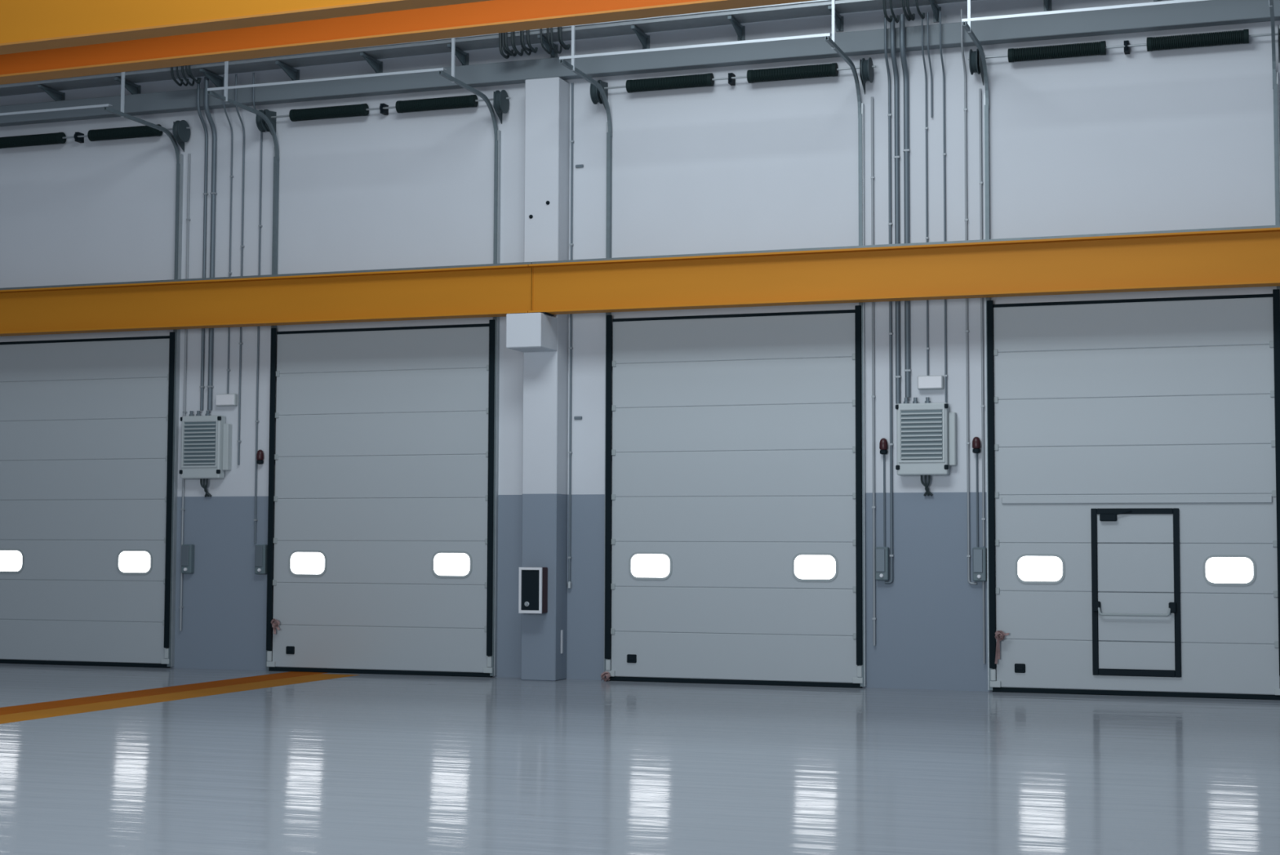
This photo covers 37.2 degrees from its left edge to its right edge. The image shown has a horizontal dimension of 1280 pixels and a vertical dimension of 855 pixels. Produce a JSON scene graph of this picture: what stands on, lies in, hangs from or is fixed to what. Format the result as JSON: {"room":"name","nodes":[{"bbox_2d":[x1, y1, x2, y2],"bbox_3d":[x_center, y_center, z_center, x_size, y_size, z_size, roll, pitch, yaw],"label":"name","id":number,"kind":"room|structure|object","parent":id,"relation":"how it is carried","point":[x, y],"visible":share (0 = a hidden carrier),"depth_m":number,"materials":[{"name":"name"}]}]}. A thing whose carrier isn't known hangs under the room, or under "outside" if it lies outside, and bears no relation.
{"room":"industrial warehouse","nodes":[
{"label":"industrial warehouse","id":0,"kind":"room"},
{"bbox_2d":[0,0,491,54],"bbox_3d":[-4.382,-4.432,19.137,31.000,0.822,0.302,-1,-4,21],"label":"girder","id":1,"kind":"object","parent":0,"point":[25,25],"visible":1,"depth_m":19.25,"materials":[{"name":"orange metal"}]},
{"bbox_2d":[0,0,815,84],"bbox_3d":[-4.025,-4.369,20.154,31.000,0.822,0.302,-1,-4,21],"label":"girder","id":2,"kind":"object","parent":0,"point":[493,16],"visible":0.71,"depth_m":19.65,"materials":[{"name":"orange metal"}]},
{"bbox_2d":[0,0,1279,691],"bbox_3d":[-1.168,-2.764,26.747,48.000,12.500,0.330,-1,-4,19],"label":"wall","id":3,"kind":"structure","parent":0,"point":[1140,140],"depth_m":26.07,"materials":[{"name":"paint"}]},
{"bbox_2d":[37,84,65,101],"bbox_3d":[-9.057,-5.105,29.211,0.100,0.198,0.570,-1,-4,19],"label":"bracket","id":4,"kind":"object","parent":3,"relation":"attached to","point":[56,95],"visible":1,"depth_m":29.27,"materials":[{"name":"metal"}]},
{"bbox_2d":[0,332,174,667],"bbox_3d":[-8.645,1.099,28.906,3.570,5.000,0.110,-1,-4,19],"label":"door","id":5,"kind":"structure","parent":3,"relation":"in","point":[86,424],"depth_m":28.82,"materials":[{"name":"grey metal"}]},
{"bbox_2d":[0,71,183,666],"bbox_3d":[-8.931,-1.558,28.224,3.624,10.180,1.930,-1,-4,19],"label":"door track","id":6,"kind":"object","parent":3,"relation":"attached to","point":[180,157],"visible":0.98,"depth_m":28.35,"materials":[{"name":"metal"}]},
{"bbox_2d":[0,120,190,151],"bbox_3d":[-8.662,-4.357,29.136,4.000,0.440,0.364,-1,-4,19],"label":"shaft","id":7,"kind":"object","parent":3,"relation":"attached to","point":[180,129],"visible":0.99,"depth_m":28.95,"materials":[{"name":"metal"}]},
{"bbox_2d":[114,76,141,94],"bbox_3d":[-7.764,-5.139,28.760,0.100,0.198,0.570,-1,-4,19],"label":"bracket","id":8,"kind":"object","parent":3,"relation":"attached to","point":[133,88],"visible":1,"depth_m":28.84,"materials":[{"name":"metal"}]},
{"bbox_2d":[178,153,191,631],"bbox_3d":[-6.798,-0.553,28.409,0.044,7.150,0.054,-1,-4,19],"label":"conduit","id":9,"kind":"object","parent":3,"relation":"attached to","point":[188,219],"visible":0.86,"depth_m":28.40,"materials":[{"name":"grey metal"}]},
{"bbox_2d":[181,544,194,573],"bbox_3d":[-6.716,1.949,28.183,0.170,0.430,0.131,-1,-4,19],"label":"switch box","id":10,"kind":"object","parent":3,"relation":"attached to","point":[187,550],"visible":1,"depth_m":28.14,"materials":[{"name":"metal"}]},
{"bbox_2d":[196,77,208,410],"bbox_3d":[-6.554,-2.736,28.326,0.060,4.960,0.304,-1,-4,19],"label":"conduit","id":11,"kind":"object","parent":3,"relation":"attached to","point":[205,193],"visible":0.97,"depth_m":28.41,"materials":[{"name":"metal"}]},
{"bbox_2d":[179,410,231,497],"bbox_3d":[-6.434,0.390,28.131,0.761,1.282,0.226,-1,-4,19],"label":"electrical cabinet","id":12,"kind":"object","parent":3,"relation":"attached to","point":[206,440],"visible":1,"depth_m":28.05,"materials":[{"name":"grey metal"}]},
{"bbox_2d":[204,76,217,410],"bbox_3d":[-6.425,-2.739,28.276,0.084,4.960,0.316,-1,-4,19],"label":"conduit","id":13,"kind":"object","parent":3,"relation":"attached to","point":[210,386],"visible":0.94,"depth_m":28.35,"materials":[{"name":"metal"}]},
{"bbox_2d":[200,68,223,87],"bbox_3d":[-6.377,-5.175,28.276,0.100,0.198,0.570,-1,-4,19],"label":"bracket","id":14,"kind":"object","parent":3,"relation":"attached to","point":[217,80],"visible":0.76,"depth_m":28.32,"materials":[{"name":"metal"}]},
{"bbox_2d":[215,393,237,406],"bbox_3d":[-6.123,-0.407,28.136,0.330,0.180,0.105,-1,-4,19],"label":"junction box","id":15,"kind":"object","parent":3,"relation":"attached to","point":[221,399],"visible":1,"depth_m":28.08,"materials":[{"name":"white plastic"}]},
{"bbox_2d":[222,75,233,393],"bbox_3d":[-6.136,-2.863,28.194,0.036,4.720,0.292,-1,-4,19],"label":"conduit","id":16,"kind":"object","parent":3,"relation":"attached to","point":[228,118],"visible":0.93,"depth_m":28.28,"materials":[{"name":"metal"}]},
{"bbox_2d":[235,74,244,465],"bbox_3d":[-5.947,-2.337,28.094,0.040,5.780,0.294,-1,-4,19],"label":"conduit","id":17,"kind":"object","parent":3,"relation":"attached to","point":[239,441],"visible":0.85,"depth_m":28.14,"materials":[{"name":"metal"}]},
{"bbox_2d":[252,72,262,543],"bbox_3d":[-5.668,-1.763,27.960,0.040,6.940,0.294,-1,-4,19],"label":"conduit","id":18,"kind":"object","parent":3,"relation":"attached to","point":[260,225],"visible":0.85,"depth_m":28.02,"materials":[{"name":"metal"}]},
{"bbox_2d":[256,449,263,463],"bbox_3d":[-5.574,0.430,27.885,0.112,0.212,0.116,-1,-4,19],"label":"lamp","id":19,"kind":"object","parent":3,"relation":"attached to","point":[260,455],"visible":1,"depth_m":27.84,"materials":[{"name":"red plastic"}]},
{"bbox_2d":[254,544,267,573],"bbox_3d":[-5.541,1.928,27.772,0.170,0.430,0.131,-1,-4,19],"label":"switch box","id":20,"kind":"object","parent":3,"relation":"attached to","point":[260,550],"visible":1,"depth_m":27.73,"materials":[{"name":"metal"}]},
{"bbox_2d":[275,60,299,79],"bbox_3d":[-5.178,-5.207,27.857,0.100,0.198,0.570,-1,-4,19],"label":"bracket","id":21,"kind":"object","parent":3,"relation":"attached to","point":[294,73],"visible":0.86,"depth_m":27.93,"materials":[{"name":"metal"}]},
{"bbox_2d":[207,37,501,675],"bbox_3d":[-4.009,-1.646,26.504,3.624,10.180,1.930,-1,-4,19],"label":"door track","id":22,"kind":"object","parent":3,"relation":"attached to","point":[497,154],"visible":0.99,"depth_m":26.71,"materials":[{"name":"metal"}]},
{"bbox_2d":[360,52,382,72],"bbox_3d":[-3.885,-5.241,27.406,0.100,0.198,0.570,-1,-4,19],"label":"bracket","id":23,"kind":"object","parent":3,"relation":"attached to","point":[377,65],"visible":0.83,"depth_m":27.49,"materials":[{"name":"metal"}]},
{"bbox_2d":[266,319,494,676],"bbox_3d":[-3.723,1.011,27.185,3.570,5.000,0.110,-1,-4,19],"label":"door","id":24,"kind":"structure","parent":3,"relation":"in","point":[393,426],"depth_m":27.17,"materials":[{"name":"grey metal"}]},
{"bbox_2d":[271,617,279,634],"bbox_3d":[-5.277,2.877,27.502,0.133,0.232,0.100,-1,-4,19],"label":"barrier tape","id":25,"kind":"object","parent":24,"relation":"attached to","point":[277,623],"visible":1,"depth_m":27.50,"materials":[{"name":"plastic"}]},
{"bbox_2d":[255,89,510,134],"bbox_3d":[-3.740,-4.505,27.419,4.000,0.440,0.364,-1,-4,19],"label":"shaft","id":26,"kind":"object","parent":3,"relation":"attached to","point":[500,100],"visible":0.99,"depth_m":27.40,"materials":[{"name":"metal"}]},
{"bbox_2d":[447,43,468,65],"bbox_3d":[-2.592,-5.275,26.955,0.100,0.198,0.570,-1,-4,19],"label":"bracket","id":27,"kind":"object","parent":3,"relation":"attached to","point":[462,56],"visible":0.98,"depth_m":27.06,"materials":[{"name":"metal"}]},
{"bbox_2d":[537,34,557,57],"bbox_3d":[-1.299,-5.309,26.503,0.100,0.198,0.570,-1,-4,19],"label":"bracket","id":28,"kind":"object","parent":3,"relation":"attached to","point":[553,54],"visible":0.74,"depth_m":26.52,"materials":[{"name":"metal"}]},
{"bbox_2d":[567,82,573,587],"bbox_3d":[-0.959,-1.306,26.405,0.059,7.050,0.060,-1,-4,19],"label":"conduit","id":29,"kind":"object","parent":3,"relation":"attached to","point":[569,583],"visible":1,"depth_m":26.37,"materials":[{"name":"metal"}]},
{"bbox_2d":[0,0,1279,126],"bbox_3d":[-1.238,-5.023,26.662,48.000,0.280,0.198,-1,-4,19],"label":"beam","id":30,"kind":"structure","parent":3,"relation":"attached to","point":[1211,12],"depth_m":25.87,"materials":[{"name":"metal"}]},
{"bbox_2d":[631,25,649,48],"bbox_3d":[-0.005,-5.343,26.052,0.100,0.198,0.570,-1,-4,19],"label":"bracket","id":31,"kind":"object","parent":3,"relation":"attached to","point":[642,37],"visible":0.88,"depth_m":26.14,"materials":[{"name":"metal"}]},
{"bbox_2d":[559,0,866,686],"bbox_3d":[0.947,-1.734,24.788,3.624,10.180,1.900,-1,-4,19],"label":"door track","id":32,"kind":"object","parent":3,"relation":"attached to","point":[571,67],"visible":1,"depth_m":25.00,"materials":[{"name":"metal"}]},
{"bbox_2d":[590,57,875,109],"bbox_3d":[1.211,-4.623,25.690,4.000,0.440,0.364,-1,-4,19],"label":"shaft","id":33,"kind":"object","parent":3,"relation":"attached to","point":[866,67],"visible":1,"depth_m":25.65,"materials":[{"name":"metal"}]},
{"bbox_2d":[604,305,862,687],"bbox_3d":[1.227,0.923,25.455,3.570,5.000,0.110,-1,-4,19],"label":"door","id":34,"kind":"structure","parent":3,"relation":"in","point":[721,420],"depth_m":25.43,"materials":[{"name":"grey metal"}]},
{"bbox_2d":[727,15,745,40],"bbox_3d":[1.288,-5.376,25.601,0.100,0.198,0.570,-1,-4,19],"label":"bracket","id":35,"kind":"object","parent":3,"relation":"attached to","point":[740,28],"visible":0.98,"depth_m":25.72,"materials":[{"name":"metal"}]},
{"bbox_2d":[827,5,843,31],"bbox_3d":[2.581,-5.410,25.149,0.100,0.198,0.570,-1,-4,19],"label":"bracket","id":36,"kind":"object","parent":3,"relation":"attached to","point":[838,19],"visible":0.88,"depth_m":25.30,"materials":[{"name":"metal"}]},
{"bbox_2d":[870,96,876,645],"bbox_3d":[3.067,-0.769,24.963,0.044,7.230,0.054,-1,-4,19],"label":"conduit","id":37,"kind":"object","parent":3,"relation":"attached to","point":[872,177],"visible":0.86,"depth_m":24.92,"materials":[{"name":"grey metal"}]},
{"bbox_2d":[875,546,889,580],"bbox_3d":[3.152,1.772,24.734,0.170,0.430,0.131,-1,-4,19],"label":"switch box","id":38,"kind":"object","parent":3,"relation":"attached to","point":[882,553],"visible":1,"depth_m":24.69,"materials":[{"name":"metal"}]},
{"bbox_2d":[879,437,888,546],"bbox_3d":[3.181,0.843,24.789,0.112,1.412,0.116,-1,-4,19],"label":"lamp","id":39,"kind":"object","parent":3,"relation":"attached to","point":[883,446],"visible":1,"depth_m":24.79,"materials":[{"name":"black metal"}]},
{"bbox_2d":[884,16,893,583],"bbox_3d":[3.218,-1.679,24.837,0.114,7.428,0.298,-1,-4,19],"label":"conduit","id":40,"kind":"object","parent":3,"relation":"attached to","point":[890,224],"visible":0.98,"depth_m":24.89,"materials":[{"name":"metal"}]},
{"bbox_2d":[889,14,901,404],"bbox_3d":[3.341,-2.853,24.860,0.076,5.080,0.311,-1,-4,19],"label":"conduit","id":41,"kind":"object","parent":3,"relation":"attached to","point":[896,157],"visible":0.9,"depth_m":24.93,"materials":[{"name":"metal"}]},
{"bbox_2d":[899,13,911,397],"bbox_3d":[3.462,-2.895,24.818,0.084,5.000,0.316,-1,-4,19],"label":"conduit","id":42,"kind":"object","parent":3,"relation":"attached to","point":[906,150],"visible":0.97,"depth_m":24.89,"materials":[{"name":"metal"}]},
{"bbox_2d":[921,13,929,375],"bbox_3d":[3.715,-3.039,24.751,0.036,4.720,0.292,-1,-4,19],"label":"conduit","id":43,"kind":"object","parent":3,"relation":"attached to","point":[927,348],"visible":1,"depth_m":24.83,"materials":[{"name":"metal"}]},
{"bbox_2d":[895,396,956,496],"bbox_3d":[3.703,0.248,24.585,0.761,1.282,0.226,-1,-4,19],"label":"electrical cabinet","id":44,"kind":"object","parent":3,"relation":"attached to","point":[926,432],"visible":1,"depth_m":24.51,"materials":[{"name":"grey metal"}]},
{"bbox_2d":[917,374,943,390],"bbox_3d":[3.773,-0.584,24.677,0.330,0.180,0.105,-1,-4,19],"label":"junction box","id":45,"kind":"object","parent":3,"relation":"attached to","point":[924,382],"visible":1,"depth_m":24.63,"materials":[{"name":"white plastic"}]},
{"bbox_2d":[928,0,941,22],"bbox_3d":[3.817,-5.443,24.718,0.100,0.198,0.570,-1,-4,19],"label":"bracket","id":46,"kind":"object","parent":3,"relation":"attached to","point":[935,8],"visible":0.95,"depth_m":24.85,"materials":[{"name":"metal"}]},
{"bbox_2d":[0,0,975,96],"bbox_3d":[-1.322,-5.468,26.447,26.000,0.095,0.495,-1,-4,19],"label":"cable tray","id":47,"kind":"object","parent":46,"relation":"on","point":[817,7],"visible":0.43,"depth_m":26.66,"materials":[{"name":"metal"}]},
{"bbox_2d":[170,65,201,86],"bbox_3d":[-6.731,-5.289,28.121,0.396,0.464,0.313,-1,-4,19],"label":"cable bundle","id":48,"kind":"object","parent":47,"relation":"hanging from","point":[190,76],"visible":0.62,"depth_m":28.07,"materials":[{"name":"black rubber"}]},
{"bbox_2d":[498,30,537,58],"bbox_3d":[-1.702,-5.377,26.353,0.504,0.476,0.332,-1,-4,19],"label":"cable bundle","id":49,"kind":"object","parent":47,"relation":"hanging from","point":[503,39],"visible":0.59,"depth_m":26.29,"materials":[{"name":"black rubber"}]},
{"bbox_2d":[539,26,570,53],"bbox_3d":[-1.168,-5.390,26.171,0.349,0.469,0.324,-1,-4,19],"label":"cable bundle","id":50,"kind":"object","parent":47,"relation":"hanging from","point":[562,44],"visible":0.7,"depth_m":26.08,"materials":[{"name":"black rubber"}]},
{"bbox_2d":[882,0,924,22],"bbox_3d":[3.405,-5.480,24.569,0.510,0.449,0.332,-1,-4,19],"label":"cable bundle","id":51,"kind":"object","parent":47,"relation":"hanging from","point":[911,16],"visible":1,"depth_m":24.52,"materials":[{"name":"black rubber"}]},
{"bbox_2d":[926,12,933,117],"bbox_3d":[3.786,-4.733,24.819,0.024,1.330,0.269,-1,-4,19],"label":"conduit","id":52,"kind":"object","parent":47,"relation":"hanging from","point":[927,13],"visible":1,"depth_m":24.84,"materials":[{"name":"metal"}]},
{"bbox_2d":[938,11,947,402],"bbox_3d":[3.936,-2.863,24.662,0.038,5.080,0.293,-1,-4,19],"label":"conduit","id":53,"kind":"object","parent":3,"relation":"attached to","point":[940,12],"visible":0.94,"depth_m":24.74,"materials":[{"name":"metal"}]},
{"bbox_2d":[960,8,977,584],"bbox_3d":[4.232,-1.698,24.484,0.121,7.425,0.295,-1,-4,19],"label":"conduit","id":54,"kind":"object","parent":3,"relation":"attached to","point":[966,220],"visible":0.99,"depth_m":24.57,"materials":[{"name":"grey metal"}]},
{"bbox_2d":[972,436,980,546],"bbox_3d":[4.323,0.823,24.390,0.112,1.412,0.116,-1,-4,19],"label":"lamp","id":55,"kind":"object","parent":3,"relation":"attached to","point":[976,441],"visible":1,"depth_m":24.39,"materials":[{"name":"black metal"}]},
{"bbox_2d":[972,546,986,663],"bbox_3d":[4.344,2.275,24.285,0.170,1.480,0.131,-1,-4,19],"label":"switch box","id":56,"kind":"object","parent":3,"relation":"attached to","point":[979,553],"visible":1,"depth_m":24.27,"materials":[{"name":"metal"}]},
{"bbox_2d":[978,88,985,546],"bbox_3d":[4.417,-1.439,24.532,0.042,5.935,0.053,-1,-4,19],"label":"conduit","id":57,"kind":"object","parent":3,"relation":"attached to","point":[980,182],"visible":0.84,"depth_m":24.48,"materials":[{"name":"grey metal"}]},
{"bbox_2d":[1043,0,1051,11],"bbox_3d":[5.167,-5.478,24.247,0.100,0.198,0.570,-1,-4,19],"label":"bracket","id":58,"kind":"object","parent":3,"relation":"attached to","point":[1046,3],"visible":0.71,"depth_m":24.48,"materials":[{"name":"metal"}]},
{"bbox_2d":[961,0,1279,689],"bbox_3d":[5.886,-1.819,23.114,3.624,10.180,1.800,-1,-4,19],"label":"door track","id":59,"kind":"object","parent":3,"relation":"attached to","point":[967,26],"visible":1,"depth_m":23.43,"materials":[{"name":"metal"}]},
{"bbox_2d":[968,25,1279,85],"bbox_3d":[6.133,-4.711,23.970,4.000,0.440,0.364,-1,-4,19],"label":"shaft","id":60,"kind":"object","parent":3,"relation":"attached to","point":[1024,54],"visible":1,"depth_m":24.04,"materials":[{"name":"metal"}]},
{"bbox_2d":[986,288,1279,699],"bbox_3d":[6.142,0.834,23.713,3.570,5.000,0.155,-1,-4,19],"label":"door","id":61,"kind":"structure","parent":3,"relation":"in","point":[1170,404],"depth_m":23.71,"materials":[{"name":"grey metal"}]},
{"bbox_2d":[995,630,1008,663],"bbox_3d":[4.581,2.782,24.051,0.183,0.428,0.098,-1,-4,19],"label":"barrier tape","id":62,"kind":"object","parent":61,"relation":"attached to","point":[998,633],"visible":1,"depth_m":24.06,"materials":[{"name":"plastic"}]},
{"bbox_2d":[0,662,1279,854],"bbox_3d":[-6.801,2.579,10.360,48.000,0.200,34.300,-1,-4,19],"label":"floor","id":63,"kind":"structure","parent":0,"point":[363,763],"depth_m":15.69,"materials":[{"name":"grey concrete"}]},
{"bbox_2d":[0,671,324,715],"bbox_3d":[-7.055,3.115,20.819,0.600,0.002,13.900,-1,-4,19],"label":"floor marking","id":64,"kind":"object","parent":63,"relation":"on","point":[107,697],"depth_m":23.49,"materials":[{"name":"orange paint"}]},
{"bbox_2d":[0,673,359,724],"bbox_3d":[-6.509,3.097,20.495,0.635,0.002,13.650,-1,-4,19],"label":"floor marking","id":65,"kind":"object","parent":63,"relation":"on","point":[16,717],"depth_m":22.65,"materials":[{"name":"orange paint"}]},
{"bbox_2d":[506,76,569,680],"bbox_3d":[-1.404,-0.705,26.011,0.510,8.300,1.029,-1,-4,19],"label":"column","id":66,"kind":"structure","parent":63,"relation":"on","point":[542,338],"depth_m":26.08,"materials":[{"name":"paint"}]},
{"bbox_2d":[0,262,532,336],"bbox_3d":[-7.602,-1.777,28.003,12.992,0.730,0.320,-1,-4,19],"label":"beam","id":67,"kind":"structure","parent":66,"relation":"on","point":[486,290],"depth_m":27.18,"materials":[{"name":"orange metal"}]},
{"bbox_2d":[518,566,547,613],"bbox_3d":[-1.450,2.207,25.793,0.330,0.620,0.267,-1,-4,19],"label":"electrical cabinet","id":68,"kind":"object","parent":66,"relation":"attached to","point":[533,580],"visible":1,"depth_m":25.71,"materials":[{"name":"black metal"}]},
{"bbox_2d":[560,629,563,653],"bbox_3d":[-1.069,2.932,25.997,0.008,0.320,0.070,-1,-4,19],"label":"wall plate","id":69,"kind":"object","parent":66,"relation":"attached to","point":[562,631],"visible":1,"depth_m":25.99,"materials":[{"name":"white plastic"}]},
{"bbox_2d":[528,224,1279,315],"bbox_3d":[4.673,-1.997,23.712,12.998,0.730,0.320,-1,-4,19],"label":"beam","id":70,"kind":"structure","parent":66,"relation":"on","point":[1247,256],"depth_m":24.09,"materials":[{"name":"orange metal"}]},
{"bbox_2d":[600,671,610,680],"bbox_3d":[-0.471,3.379,25.784,0.141,0.132,0.096,-1,-4,19],"label":"barrier tape","id":71,"kind":"object","parent":63,"relation":"on","point":[606,673],"visible":1,"depth_m":25.77,"materials":[{"name":"plastic"}]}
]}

